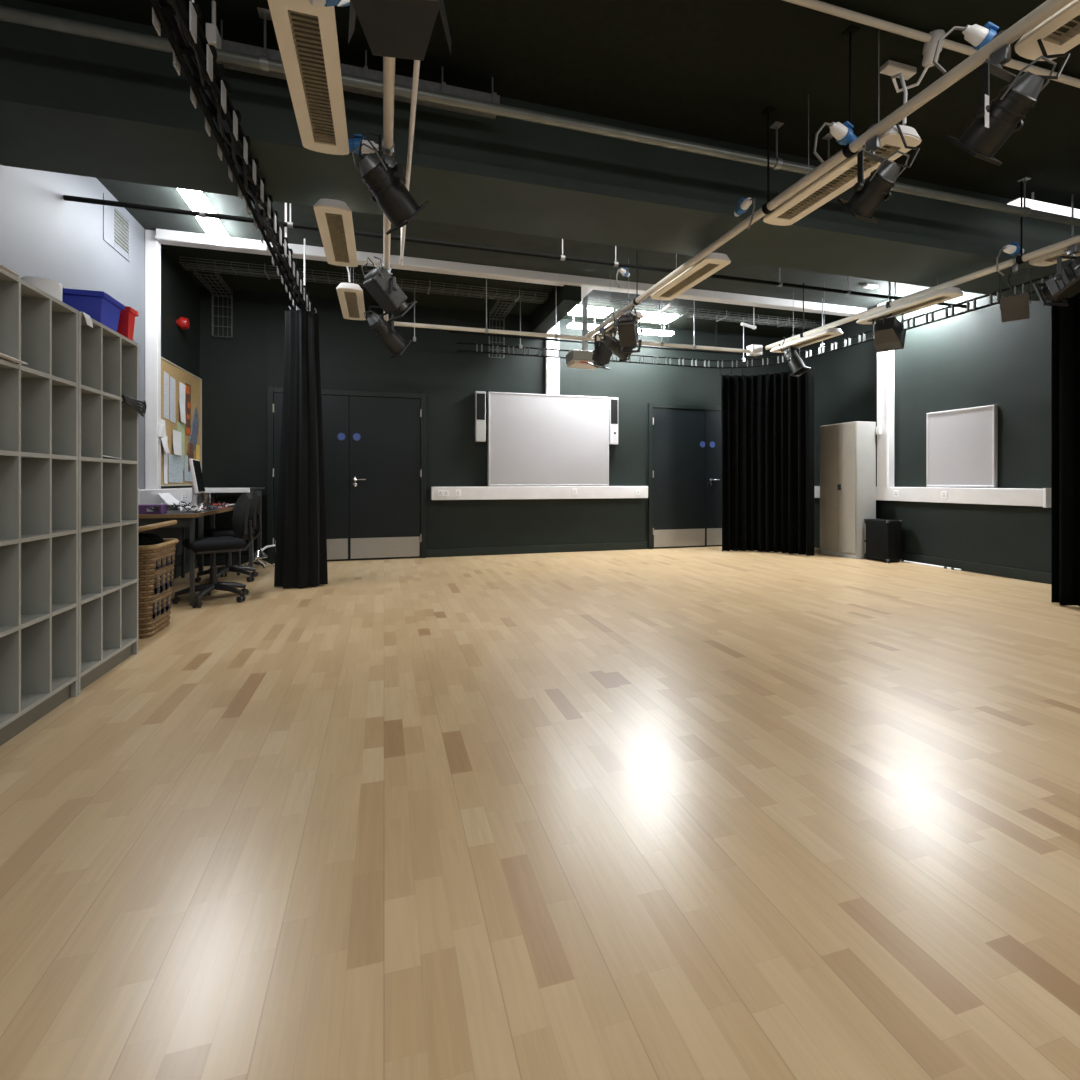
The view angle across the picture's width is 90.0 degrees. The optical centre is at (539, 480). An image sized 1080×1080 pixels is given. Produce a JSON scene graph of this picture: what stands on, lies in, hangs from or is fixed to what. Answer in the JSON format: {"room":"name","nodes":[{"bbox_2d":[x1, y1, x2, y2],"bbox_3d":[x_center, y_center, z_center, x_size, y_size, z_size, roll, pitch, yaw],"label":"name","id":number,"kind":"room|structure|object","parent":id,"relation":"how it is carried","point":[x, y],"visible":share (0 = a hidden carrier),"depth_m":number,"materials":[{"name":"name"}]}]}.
{"room":"drama studio","nodes":[
{"label":"drama studio","id":0,"kind":"room"},
{"bbox_2d":[0,164,199,567],"bbox_3d":[-2.629,-0.640,1.426,0.100,3.280,10.200,0,0,-16],"label":"wall","id":1,"kind":"structure","parent":0,"point":[43,234],"depth_m":3.98,"materials":[{"name":"grey paint"}]},
{"bbox_2d":[103,193,129,261],"bbox_3d":[-3.424,-2.040,4.377,0.010,0.360,0.450,0,0,-16],"label":"air vent","id":2,"kind":"object","parent":1,"relation":"in","point":[116,225],"visible":0.94,"depth_m":4.36,"materials":[{"name":"metal"}]},
{"bbox_2d":[145,230,163,488],"bbox_3d":[-3.529,-1.103,4.947,0.125,2.355,0.085,0,0,-16],"label":"column","id":3,"kind":"structure","parent":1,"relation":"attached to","point":[154,430],"depth_m":4.91,"materials":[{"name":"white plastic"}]},
{"bbox_2d":[138,487,209,504],"bbox_3d":[-3.664,0.162,5.421,0.130,0.173,1.950,0,0,-16],"label":"cable trunking","id":4,"kind":"object","parent":1,"relation":"attached to","point":[145,496],"visible":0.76,"depth_m":5.02,"materials":[{"name":"white plastic"}]},
{"bbox_2d":[161,357,201,485],"bbox_3d":[-3.801,-0.573,5.717,0.023,1.245,1.295,0,0,-16],"label":"pinboard","id":5,"kind":"object","parent":1,"relation":"attached to","point":[179,374],"visible":0.4,"depth_m":5.63,"materials":[{"name":"beige fabric"}]},
{"bbox_2d":[170,376,175,422],"bbox_3d":[-3.719,-0.820,5.468,0.001,0.460,0.150,0,0,-16],"label":"paper","id":6,"kind":"object","parent":5,"relation":"attached to","point":[172,380],"visible":1,"depth_m":5.46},
{"bbox_2d":[168,454,182,482],"bbox_3d":[-3.735,-0.125,5.541,0.001,0.290,0.400,0,0,-16],"label":"paper","id":7,"kind":"object","parent":5,"relation":"attached to","point":[175,462],"visible":1,"depth_m":5.53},
{"bbox_2d":[185,383,190,435],"bbox_3d":[-3.846,-0.780,5.904,0.005,0.560,0.160,0,0,-16],"label":"drawing","id":8,"kind":"object","parent":5,"relation":"attached to","point":[188,387],"visible":1,"depth_m":5.91,"materials":[{"name":"orange"}]},
{"bbox_2d":[187,407,198,471],"bbox_3d":[-3.880,-0.470,6.040,0.016,0.740,0.360,0,0,-16],"label":"cutout","id":9,"kind":"object","parent":5,"relation":"attached to","point":[195,422],"visible":0.96,"depth_m":6.04,"materials":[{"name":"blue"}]},
{"bbox_2d":[200,287,787,560],"bbox_3d":[-0.024,-0.640,7.540,8.300,3.280,0.100,0,0,-16],"label":"wall","id":10,"kind":"structure","parent":0,"point":[236,372],"depth_m":7.16,"materials":[{"name":"black paint"}]},
{"bbox_2d":[267,387,425,563],"bbox_3d":[-2.381,-0.068,6.757,1.875,2.135,0.095,0,0,-16],"label":"door","id":11,"kind":"structure","parent":10,"relation":"in","point":[373,472],"depth_m":6.83,"materials":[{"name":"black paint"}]},
{"bbox_2d":[204,542,646,565],"bbox_3d":[-0.007,0.948,7.483,8.300,0.105,0.018,0,0,-16],"label":"baseboard","id":12,"kind":"structure","parent":10,"relation":"attached to","point":[220,561],"depth_m":7.38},
{"bbox_2d":[475,391,485,441],"bbox_3d":[-0.803,-0.857,7.216,0.134,0.668,0.090,0,0,-16],"label":"speaker","id":13,"kind":"object","parent":10,"relation":"attached to","point":[480,396],"visible":1,"depth_m":7.17},
{"bbox_2d":[431,486,647,499],"bbox_3d":[0.073,0.162,7.458,3.100,0.173,0.110,0,0,-16],"label":"cable trunking","id":14,"kind":"object","parent":10,"relation":"attached to","point":[511,492],"visible":1,"depth_m":7.38,"materials":[{"name":"white plastic"}]},
{"bbox_2d":[487,392,608,485],"bbox_3d":[0.137,-0.563,7.488,1.740,1.262,0.086,0,0,-16],"label":"whiteboard","id":15,"kind":"object","parent":10,"relation":"attached to","point":[533,439],"visible":1,"depth_m":7.44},
{"bbox_2d":[545,321,559,394],"bbox_3d":[0.173,-1.740,7.508,0.190,1.080,0.070,0,0,-16],"label":"cable trunking","id":16,"kind":"object","parent":10,"relation":"attached to","point":[552,365],"visible":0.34,"depth_m":7.48,"materials":[{"name":"white plastic"}]},
{"bbox_2d":[609,397,617,444],"bbox_3d":[1.033,-0.855,7.741,0.123,0.672,0.100,0,0,-16],"label":"speaker","id":17,"kind":"object","parent":10,"relation":"attached to","point":[613,401],"visible":0.95,"depth_m":7.69},
{"bbox_2d":[648,403,721,548],"bbox_3d":[2.348,-0.072,8.123,1.560,2.145,0.095,0,0,-16],"label":"door","id":18,"kind":"structure","parent":10,"relation":"in","point":[685,441],"depth_m":8.08,"materials":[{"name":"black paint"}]},
{"bbox_2d":[0,546,1079,1079],"bbox_3d":[1.406,1.050,2.592,8.500,0.100,10.400,0,0,-16],"label":"floor","id":19,"kind":"structure","parent":0,"point":[686,813],"depth_m":1.53,"materials":[{"name":"brown wood"}]},
{"bbox_2d":[0,267,77,745],"bbox_3d":[-2.275,0.103,2.151,0.442,1.794,0.635,0,0,-16],"label":"cubby shelf","id":20,"kind":"object","parent":19,"relation":"on","point":[39,397],"visible":1,"depth_m":2.29,"materials":[{"name":"grey laminate"}]},
{"bbox_2d":[78,311,137,694],"bbox_3d":[-2.447,0.101,2.767,0.455,1.798,0.635,0,0,-16],"label":"cubby shelf","id":21,"kind":"object","parent":19,"relation":"on","point":[107,359],"depth_m":2.90,"materials":[{"name":"grey laminate"}]},
{"bbox_2d":[21,276,62,300],"bbox_3d":[-2.327,-0.863,2.523,0.144,0.136,0.144,0,0,-16],"label":"tub","id":22,"kind":"object","parent":21,"relation":"on","point":[53,288],"visible":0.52,"depth_m":2.48,"materials":[{"name":"plastic"}]},
{"bbox_2d":[62,288,124,331],"bbox_3d":[-2.438,-0.884,2.835,0.352,0.178,0.234,0,0,-16],"label":"crate","id":23,"kind":"object","parent":21,"relation":"on","point":[100,306],"visible":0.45,"depth_m":2.78,"materials":[{"name":"blue plastic"}]},
{"bbox_2d":[117,306,137,340],"bbox_3d":[-2.407,-0.890,3.078,0.164,0.190,0.106,0,0,-16],"label":"crate","id":24,"kind":"object","parent":21,"relation":"on","point":[126,322],"visible":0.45,"depth_m":3.06,"materials":[{"name":"red plastic"}]},
{"bbox_2d":[121,395,146,416],"bbox_3d":[-2.303,-0.424,3.054,0.070,0.101,0.254,0,0,-5],"label":"bundle","id":25,"kind":"object","parent":21,"relation":"hanging from","point":[131,402],"visible":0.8,"depth_m":3.03,"materials":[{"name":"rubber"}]},
{"bbox_2d":[138,520,178,638],"bbox_3d":[-2.725,0.636,3.553,0.499,0.727,0.460,0,0,-16],"label":"wicker hamper","id":26,"kind":"object","parent":19,"relation":"on","point":[156,563],"visible":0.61,"depth_m":3.46,"materials":[{"name":"wicker"}]},
{"bbox_2d":[138,533,164,544],"bbox_3d":[-2.713,0.627,3.573,0.409,0.545,0.394,0,0,-16],"label":"fabric bundle","id":27,"kind":"object","parent":26,"relation":"in","point":[143,539],"visible":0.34,"depth_m":3.54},
{"bbox_2d":[138,506,239,605],"bbox_3d":[-3.259,0.631,4.966,0.615,0.738,1.550,0,0,-16],"label":"desk","id":28,"kind":"object","parent":19,"relation":"on","point":[184,519],"visible":0.44,"depth_m":4.35,"materials":[{"name":"brown wood"}]},
{"bbox_2d":[145,501,225,511],"bbox_3d":[-3.146,0.223,4.764,0.474,0.068,1.013,0,0,-16],"label":"cable tangle","id":29,"kind":"object","parent":28,"relation":"on","point":[181,505],"visible":0.8,"depth_m":4.58,"materials":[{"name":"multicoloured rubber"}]},
{"bbox_2d":[180,459,204,510],"bbox_3d":[-3.033,0.036,4.744,0.166,0.450,0.404,0,0,-16],"label":"monitor","id":30,"kind":"object","parent":28,"relation":"on","point":[195,467],"visible":0.77,"depth_m":4.69,"materials":[{"name":"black plastic"}]},
{"bbox_2d":[172,492,252,607],"bbox_3d":[-2.738,0.550,4.540,0.586,0.900,0.542,0,0,-43],"label":"office chair","id":31,"kind":"object","parent":19,"relation":"on","point":[241,525],"visible":0.99,"depth_m":4.49,"materials":[{"name":"black fabric"}]},
{"bbox_2d":[195,491,260,582],"bbox_3d":[-3.133,0.550,5.446,0.586,0.900,0.542,0,0,-40],"label":"office chair","id":32,"kind":"object","parent":19,"relation":"on","point":[219,532],"visible":0.7,"depth_m":5.40,"materials":[{"name":"black plastic"}]},
{"bbox_2d":[198,487,264,572],"bbox_3d":[-3.497,0.537,6.123,0.580,0.925,0.535,0,0,-16],"label":"table","id":33,"kind":"object","parent":19,"relation":"on","point":[212,490],"visible":0.51,"depth_m":5.97,"materials":[{"name":"white plastic"}]},
{"bbox_2d":[820,421,875,558],"bbox_3d":[4.098,0.117,7.224,0.346,1.765,0.595,0,0,-16],"label":"tall cabinet","id":34,"kind":"object","parent":19,"relation":"on","point":[848,449],"visible":0.97,"depth_m":7.03,"materials":[{"name":"grey metal"}]},
{"bbox_2d":[864,518,901,562],"bbox_3d":[4.292,0.741,6.770,0.231,0.518,0.351,0,0,-16],"label":"equipment case","id":35,"kind":"object","parent":19,"relation":"on","point":[882,536],"visible":1,"depth_m":6.64,"materials":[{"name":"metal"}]},
{"bbox_2d":[25,0,1079,337],"bbox_3d":[1.406,-2.330,2.592,8.500,0.100,10.400,0,0,-16],"label":"ceiling","id":36,"kind":"structure","parent":0,"point":[710,69],"depth_m":3.20,"materials":[{"name":"black paint"}]},
{"bbox_2d":[177,188,215,218],"bbox_3d":[-2.709,-2.235,4.261,0.155,0.090,0.490,0,0,-16],"label":"strip light","id":37,"kind":"object","parent":36,"relation":"attached to","point":[193,199],"visible":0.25,"depth_m":4.23,"materials":[{"name":"white plastic"}]},
{"bbox_2d":[196,216,230,244],"bbox_3d":[-2.869,-2.235,4.761,0.165,0.090,0.483,0,0,-16],"label":"strip light","id":38,"kind":"object","parent":36,"relation":"attached to","point":[213,228],"visible":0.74,"depth_m":4.72,"materials":[{"name":"white plastic"}]},
{"bbox_2d":[149,0,311,310],"bbox_3d":[-1.572,-1.952,2.799,0.140,0.655,5.251,0,0,-16],"label":"track","id":39,"kind":"object","parent":36,"relation":"hanging from","point":[184,16],"visible":1,"depth_m":2.54,"materials":[{"name":"black metal"}]},
{"bbox_2d":[274,306,327,587],"bbox_3d":[-2.268,-0.334,5.136,0.466,2.644,0.302,0,0,-16],"label":"stage curtain","id":40,"kind":"object","parent":39,"relation":"hanging from","point":[301,541],"visible":1,"depth_m":5.05,"materials":[{"name":"fabric"}]},
{"bbox_2d":[268,0,348,154],"bbox_3d":[-0.941,-1.965,2.265,0.218,0.640,0.935,0,0,-16],"label":"pendant luminaire","id":41,"kind":"object","parent":36,"relation":"hanging from","point":[306,34],"visible":0.97,"depth_m":2.17,"materials":[{"name":"beige"}]},
{"bbox_2d":[313,197,357,266],"bbox_3d":[-1.378,-1.965,3.690,0.218,0.640,0.935,0,0,-16],"label":"pendant luminaire","id":42,"kind":"object","parent":36,"relation":"hanging from","point":[333,217],"visible":0.98,"depth_m":3.57,"materials":[{"name":"white plastic"}]},
{"bbox_2d":[336,267,365,319],"bbox_3d":[-1.761,-1.965,5.068,0.218,0.640,0.935,0,0,-16],"label":"pendant luminaire","id":43,"kind":"object","parent":36,"relation":"hanging from","point":[350,295],"visible":0.95,"depth_m":4.95,"materials":[{"name":"white plastic"}]},
{"bbox_2d":[206,0,499,118],"bbox_3d":[-0.910,-2.155,2.826,1.420,0.250,0.235,0,0,-16],"label":"cable tray","id":44,"kind":"object","parent":36,"relation":"hanging from","point":[213,37],"visible":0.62,"depth_m":2.83,"materials":[{"name":"metal"}]},
{"bbox_2d":[221,39,499,118],"bbox_3d":[-0.915,-2.125,2.879,1.400,0.050,0.130,0,0,-16],"label":"tray","id":45,"kind":"object","parent":44,"relation":"on","point":[365,72],"depth_m":2.87,"materials":[{"name":"metal"}]},
{"bbox_2d":[180,256,547,303],"bbox_3d":[-1.800,-2.237,6.090,3.886,0.085,0.240,0,0,-16],"label":"cable tray","id":46,"kind":"object","parent":36,"relation":"hanging from","point":[220,270],"visible":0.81,"depth_m":6.01,"materials":[{"name":"metal"}]},
{"bbox_2d":[193,269,232,336],"bbox_3d":[-3.636,-1.968,6.028,0.207,0.541,0.687,0,0,-16],"label":"cable tray","id":47,"kind":"object","parent":46,"relation":"attached to","point":[197,273],"visible":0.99,"depth_m":6.32,"materials":[{"name":"metal"}]},
{"bbox_2d":[489,297,514,357],"bbox_3d":[-0.494,-1.948,6.935,0.207,0.581,0.687,0,0,-16],"label":"cable tray","id":48,"kind":"object","parent":46,"relation":"attached to","point":[508,311],"visible":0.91,"depth_m":7.18,"materials":[{"name":"metal"}]},
{"bbox_2d":[382,56,394,320],"bbox_3d":[-0.877,-1.965,3.109,0.060,0.630,5.260,0,0,-16],"label":"bar","id":49,"kind":"object","parent":36,"relation":"hanging from","point":[388,62],"visible":0.45,"depth_m":2.49,"materials":[{"name":"beige paint"}]},
{"bbox_2d":[348,134,378,154],"bbox_3d":[-0.894,-1.640,2.779,0.286,0.251,0.074,0,0,-6],"label":"connector","id":50,"kind":"object","parent":49,"relation":"attached to","point":[354,143],"visible":0.44,"depth_m":2.75,"materials":[{"name":"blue plastic"}]},
{"bbox_2d":[348,134,365,154],"bbox_3d":[-0.946,-1.724,2.773,0.100,0.083,0.074,0,0,-6],"label":"socket","id":51,"kind":"object","parent":50,"relation":"attached to","point":[354,143],"depth_m":2.75,"materials":[{"name":"blue plastic"}]},
{"bbox_2d":[364,306,411,357],"bbox_3d":[-1.440,-1.451,5.047,0.270,0.543,0.441,0,0,42],"label":"spotlight","id":52,"kind":"object","parent":49,"relation":"hanging from","point":[387,334],"visible":0.78,"depth_m":5.00,"materials":[{"name":"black metal"}]},
{"bbox_2d":[361,256,416,322],"bbox_3d":[-1.201,-1.499,4.234,0.280,0.446,0.417,0,0,44],"label":"spotlight","id":53,"kind":"object","parent":49,"relation":"hanging from","point":[379,283],"visible":0.98,"depth_m":4.17,"materials":[{"name":"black metal"}]},
{"bbox_2d":[352,130,428,234],"bbox_3d":[-0.777,-1.513,2.750,0.270,0.419,0.376,0,0,42],"label":"spotlight","id":54,"kind":"object","parent":49,"relation":"hanging from","point":[389,191],"visible":0.96,"depth_m":2.70,"materials":[{"name":"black metal"}]},
{"bbox_2d":[348,0,450,60],"bbox_3d":[-0.388,-1.457,1.444,0.300,0.531,0.514,0,0,-8],"label":"spotlight","id":55,"kind":"object","parent":49,"relation":"hanging from","point":[402,29],"visible":1,"depth_m":1.48,"materials":[{"name":"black metal"}]},
{"bbox_2d":[399,60,419,265],"bbox_3d":[-0.564,-1.978,2.413,0.030,0.605,3.750,0,0,-16],"label":"conduit","id":56,"kind":"object","parent":36,"relation":"hanging from","point":[416,62],"visible":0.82,"depth_m":2.61,"materials":[{"name":"white plastic"}]},
{"bbox_2d":[155,229,866,316],"bbox_3d":[0.408,-2.232,6.047,8.100,0.095,0.128,0,0,-16],"label":"ceiling beam","id":57,"kind":"structure","parent":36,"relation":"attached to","point":[167,237],"depth_m":5.77,"materials":[{"name":"white plastic"}]},
{"bbox_2d":[63,192,965,307],"bbox_3d":[0.750,-2.089,4.807,8.270,0.381,0.042,0,0,-16],"label":"pipe","id":58,"kind":"object","parent":36,"relation":"hanging from","point":[203,214],"visible":0.76,"depth_m":4.41,"materials":[{"name":"metal"}]},
{"bbox_2d":[0,0,1079,300],"bbox_3d":[1.027,-2.035,3.903,8.300,0.490,0.650,0,0,-16],"label":"beam","id":59,"kind":"structure","parent":36,"relation":"attached to","point":[72,104],"depth_m":3.33,"materials":[{"name":"black paint"}]},
{"bbox_2d":[0,6,1079,226],"bbox_3d":[0.766,-2.138,3.240,7.430,0.284,0.068,0,0,-16],"label":"pipe","id":60,"kind":"object","parent":36,"relation":"hanging from","point":[8,14],"visible":0.87,"depth_m":2.94,"materials":[{"name":"metal"}]},
{"bbox_2d":[530,285,580,332],"bbox_3d":[0.160,-2.150,6.760,0.200,0.260,1.500,0,0,-16],"label":"beam","id":61,"kind":"structure","parent":36,"relation":"attached to","point":[543,318],"depth_m":6.51,"materials":[{"name":"black paint"}]},
{"bbox_2d":[394,278,748,352],"bbox_3d":[0.612,-1.951,6.277,4.460,0.658,0.055,0,0,-16],"label":"bar","id":62,"kind":"object","parent":36,"relation":"hanging from","point":[406,324],"visible":0.78,"depth_m":6.12,"materials":[{"name":"beige paint"}]},
{"bbox_2d":[566,295,599,368],"bbox_3d":[0.550,-1.840,6.601,0.400,0.880,0.302,0,0,-16],"label":"projector","id":63,"kind":"object","parent":36,"relation":"hanging from","point":[575,358],"visible":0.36,"depth_m":6.58,"materials":[{"name":"grey plastic"}]},
{"bbox_2d":[568,305,612,317],"bbox_3d":[0.662,-2.245,7.113,0.500,0.070,0.340,0,0,-16],"label":"strip light","id":64,"kind":"object","parent":36,"relation":"attached to","point":[576,311],"visible":0.83,"depth_m":7.08,"materials":[{"name":"white plastic"}]},
{"bbox_2d":[448,297,741,354],"bbox_3d":[0.882,-2.036,7.125,4.150,0.488,0.035,0,0,-16],"label":"pipe","id":65,"kind":"object","parent":36,"relation":"hanging from","point":[456,332],"visible":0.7,"depth_m":6.96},
{"bbox_2d":[638,324,673,335],"bbox_3d":[1.530,-2.190,7.676,0.760,0.180,0.140,0,0,-16],"label":"strip light","id":66,"kind":"object","parent":36,"relation":"attached to","point":[645,331],"visible":0.47,"depth_m":7.69,"materials":[{"name":"white plastic"}]},
{"bbox_2d":[638,328,673,335],"bbox_3d":[1.530,-2.118,7.676,0.760,0.036,0.140,0,0,-16],"label":"diffuser","id":67,"kind":"object","parent":66,"relation":"attached to","point":[645,331],"depth_m":7.68,"materials":[{"name":"white"}]},
{"bbox_2d":[651,253,730,299],"bbox_3d":[1.216,-1.965,4.460,0.218,0.640,0.935,0,0,-16],"label":"pendant luminaire","id":68,"kind":"object","parent":36,"relation":"hanging from","point":[712,263],"visible":0.91,"depth_m":4.37,"materials":[{"name":"white plastic"}]},
{"bbox_2d":[588,298,823,328],"bbox_3d":[2.283,-2.237,7.269,3.586,0.085,0.240,0,0,-16],"label":"cable tray","id":69,"kind":"object","parent":36,"relation":"hanging from","point":[599,303],"visible":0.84,"depth_m":7.25,"materials":[{"name":"metal"}]},
{"bbox_2d":[413,194,1073,367],"bbox_3d":[2.450,-1.929,5.909,7.330,0.701,3.267,0,0,31],"label":"truss","id":70,"kind":"object","parent":36,"relation":"hanging from","point":[1042,279],"visible":0.62,"depth_m":6.64,"materials":[{"name":"metal"}]},
{"bbox_2d":[721,362,814,555],"bbox_3d":[3.134,-0.301,7.494,1.195,2.578,0.343,0,0,24],"label":"stage curtain","id":71,"kind":"object","parent":70,"relation":"hanging from","point":[768,419],"visible":0.98,"depth_m":7.55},
{"bbox_2d":[1051,292,1079,605],"bbox_3d":[4.291,-0.301,4.032,0.147,2.578,0.765,0,0,-16],"label":"stage curtain","id":72,"kind":"object","parent":70,"relation":"hanging from","point":[1065,320],"visible":0.89,"depth_m":4.29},
{"bbox_2d":[582,0,1072,340],"bbox_3d":[1.404,-1.963,3.320,0.068,0.634,6.400,0,0,-16],"label":"bar","id":73,"kind":"object","parent":36,"relation":"hanging from","point":[1048,8],"visible":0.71,"depth_m":2.68,"materials":[{"name":"beige paint"}]},
{"bbox_2d":[587,322,614,369],"bbox_3d":[0.672,-1.465,5.843,0.260,0.515,0.279,0,0,-36],"label":"spotlight","id":74,"kind":"object","parent":73,"relation":"hanging from","point":[602,355],"visible":0.72,"depth_m":5.79,"materials":[{"name":"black metal"}]},
{"bbox_2d":[599,312,632,362],"bbox_3d":[0.771,-1.483,5.546,0.377,0.478,0.240,0,0,-31],"label":"spotlight","id":75,"kind":"object","parent":73,"relation":"hanging from","point":[613,344],"visible":0.7,"depth_m":5.50,"materials":[{"name":"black metal"}]},
{"bbox_2d":[614,299,642,353],"bbox_3d":[0.855,-1.485,5.224,0.280,0.475,0.381,0,0,19],"label":"spotlight","id":76,"kind":"object","parent":73,"relation":"hanging from","point":[627,325],"visible":0.94,"depth_m":5.16,"materials":[{"name":"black metal"}]},
{"bbox_2d":[734,198,754,228],"bbox_3d":[1.302,-1.678,3.414,0.067,0.227,0.258,0,0,-6],"label":"connector","id":77,"kind":"object","parent":73,"relation":"attached to","point":[744,203],"visible":1,"depth_m":3.41,"materials":[{"name":"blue plastic"}]},
{"bbox_2d":[813,121,856,163],"bbox_3d":[1.482,-1.668,2.683,0.305,0.225,0.074,0,0,-26],"label":"connector","id":78,"kind":"object","parent":73,"relation":"attached to","point":[843,133],"visible":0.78,"depth_m":2.67,"materials":[{"name":"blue plastic"}]},
{"bbox_2d":[836,121,856,145],"bbox_3d":[1.544,-1.733,2.713,0.094,0.096,0.074,0,0,-26],"label":"socket","id":79,"kind":"object","parent":78,"relation":"attached to","point":[847,136],"depth_m":2.68,"materials":[{"name":"blue plastic"}]},
{"bbox_2d":[837,123,919,223],"bbox_3d":[1.616,-1.498,2.593,0.236,0.448,0.299,0,0,-24],"label":"spotlight","id":80,"kind":"object","parent":73,"relation":"hanging from","point":[868,195],"visible":0.98,"depth_m":2.57,"materials":[{"name":"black metal"}]},
{"bbox_2d":[933,22,1009,73],"bbox_3d":[1.742,-1.738,2.176,0.305,0.191,0.070,0,0,-4],"label":"connector","id":81,"kind":"object","parent":73,"relation":"attached to","point":[976,35],"visible":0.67,"depth_m":2.17,"materials":[{"name":"white plastic"}]},
{"bbox_2d":[974,22,998,50],"bbox_3d":[1.816,-1.781,2.181,0.095,0.102,0.070,0,0,-4],"label":"socket","id":82,"kind":"object","parent":81,"relation":"attached to","point":[987,32],"depth_m":2.15,"materials":[{"name":"blue plastic"}]},
{"bbox_2d":[945,29,1069,165],"bbox_3d":[1.770,-1.486,2.058,0.244,0.473,0.321,0,0,-22],"label":"spotlight","id":83,"kind":"object","parent":73,"relation":"hanging from","point":[995,122],"visible":0.98,"depth_m":2.03,"materials":[{"name":"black metal"}]},
{"bbox_2d":[763,30,921,225],"bbox_3d":[1.632,-1.965,3.019,0.218,0.640,0.935,0,0,-16],"label":"pendant luminaire","id":84,"kind":"object","parent":36,"relation":"hanging from","point":[843,176],"visible":0.91,"depth_m":2.98,"materials":[{"name":"white plastic"}]},
{"bbox_2d":[880,60,916,79],"bbox_3d":[1.972,-2.263,2.974,0.200,0.035,0.060,0,0,-16],"label":"block","id":85,"kind":"object","parent":36,"relation":"attached to","point":[890,67],"visible":0.97,"depth_m":2.96,"materials":[{"name":"white plastic"}]},
{"bbox_2d":[891,29,944,124],"bbox_3d":[1.884,-2.011,2.730,0.324,0.554,0.222,0,0,-42],"label":"junction box","id":86,"kind":"object","parent":36,"relation":"hanging from","point":[929,48],"visible":0.84,"depth_m":2.75,"materials":[{"name":"white plastic"}]},
{"bbox_2d":[765,181,1079,349],"bbox_3d":[3.576,-1.963,4.338,0.068,0.634,5.150,0,0,-16],"label":"bar","id":87,"kind":"object","parent":36,"relation":"hanging from","point":[1023,258],"visible":0.77,"depth_m":4.55,"materials":[{"name":"beige paint"}]},
{"bbox_2d":[778,335,810,376],"bbox_3d":[2.995,-1.477,6.357,0.250,0.492,0.303,0,0,-36],"label":"spotlight","id":88,"kind":"object","parent":87,"relation":"hanging from","point":[795,362],"visible":0.84,"depth_m":6.31,"materials":[{"name":"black metal"}]},
{"bbox_2d":[770,278,842,352],"bbox_3d":[3.024,-1.895,6.179,0.218,0.640,0.935,0,0,-16],"label":"pendant luminaire","id":89,"kind":"object","parent":87,"relation":"hanging from","point":[828,333],"visible":0.94,"depth_m":6.01,"materials":[{"name":"white plastic"}]},
{"bbox_2d":[872,301,905,352],"bbox_3d":[3.340,-1.492,5.185,0.326,0.461,0.252,0,0,-44],"label":"floodlight","id":90,"kind":"object","parent":87,"relation":"hanging from","point":[889,334],"visible":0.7,"depth_m":5.12,"materials":[{"name":"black metal"}]},
{"bbox_2d":[856,275,962,324],"bbox_3d":[3.371,-1.895,4.979,0.218,0.640,0.935,0,0,-16],"label":"pendant luminaire","id":91,"kind":"object","parent":87,"relation":"hanging from","point":[949,293],"visible":0.86,"depth_m":4.85,"materials":[{"name":"white plastic"}]},
{"bbox_2d":[1000,256,1030,322],"bbox_3d":[3.636,-1.478,4.131,0.192,0.488,0.182,0,0,-44],"label":"floodlight","id":92,"kind":"object","parent":87,"relation":"hanging from","point":[1013,307],"visible":0.97,"depth_m":4.11,"materials":[{"name":"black metal"}]},
{"bbox_2d":[1033,235,1079,305],"bbox_3d":[3.738,-1.494,3.768,0.270,0.457,0.420,0,0,-6],"label":"spotlight","id":93,"kind":"object","parent":87,"relation":"hanging from","point":[1065,283],"visible":1,"depth_m":3.79,"materials":[{"name":"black metal"}]},
{"bbox_2d":[783,0,1079,87],"bbox_3d":[2.807,-2.250,2.986,5.250,0.034,0.033,0,0,-16],"label":"conduit","id":94,"kind":"object","parent":36,"relation":"hanging from","point":[817,5],"visible":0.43,"depth_m":2.69,"materials":[{"name":"metal"}]},
{"bbox_2d":[1008,192,1079,218],"bbox_3d":[4.359,-2.215,4.403,1.380,0.130,0.100,0,0,-16],"label":"strip light","id":95,"kind":"object","parent":36,"relation":"attached to","point":[1031,203],"visible":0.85,"depth_m":4.26,"materials":[{"name":"white plastic"}]},
{"bbox_2d":[1015,0,1079,60],"bbox_3d":[2.026,-1.965,1.655,0.218,0.640,0.935,0,0,-16],"label":"pendant luminaire","id":96,"kind":"object","parent":36,"relation":"hanging from","point":[1059,33],"visible":0.89,"depth_m":2.01,"materials":[{"name":"white plastic"}]},
{"bbox_2d":[1029,243,1079,265],"bbox_3d":[3.910,-1.965,3.677,0.218,0.640,0.935,0,0,-16],"label":"pendant luminaire","id":97,"kind":"object","parent":36,"relation":"hanging from","point":[1049,259],"visible":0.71,"depth_m":4.01,"materials":[{"name":"white plastic"}]},
{"bbox_2d":[788,291,1050,572],"bbox_3d":[5.441,-0.640,3.758,0.100,3.280,10.200,0,0,-16],"label":"wall","id":98,"kind":"structure","parent":0,"point":[974,358],"depth_m":6.06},
{"bbox_2d":[876,301,893,486],"bbox_3d":[4.412,-1.103,6.906,0.130,2.355,0.180,0,0,-16],"label":"cable trunking","id":99,"kind":"object","parent":98,"relation":"attached to","point":[885,360],"visible":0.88,"depth_m":6.86,"materials":[{"name":"white plastic"}]},
{"bbox_2d":[814,486,1050,507],"bbox_3d":[4.493,0.163,6.656,0.112,0.187,3.025,0,0,-16],"label":"cable trunking","id":100,"kind":"object","parent":98,"relation":"attached to","point":[990,496],"visible":0.88,"depth_m":5.88,"materials":[{"name":"white plastic"}]},
{"bbox_2d":[815,541,1050,583],"bbox_3d":[5.384,0.948,3.741,0.018,0.105,10.200,0,0,-16],"label":"baseboard","id":101,"kind":"structure","parent":98,"relation":"attached to","point":[1035,576],"depth_m":5.82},
{"bbox_2d":[926,405,997,486],"bbox_3d":[4.687,-0.368,6.041,0.079,0.872,0.745,0,0,-16],"label":"whiteboard","id":102,"kind":"object","parent":98,"relation":"attached to","point":[962,444],"visible":1,"depth_m":6.00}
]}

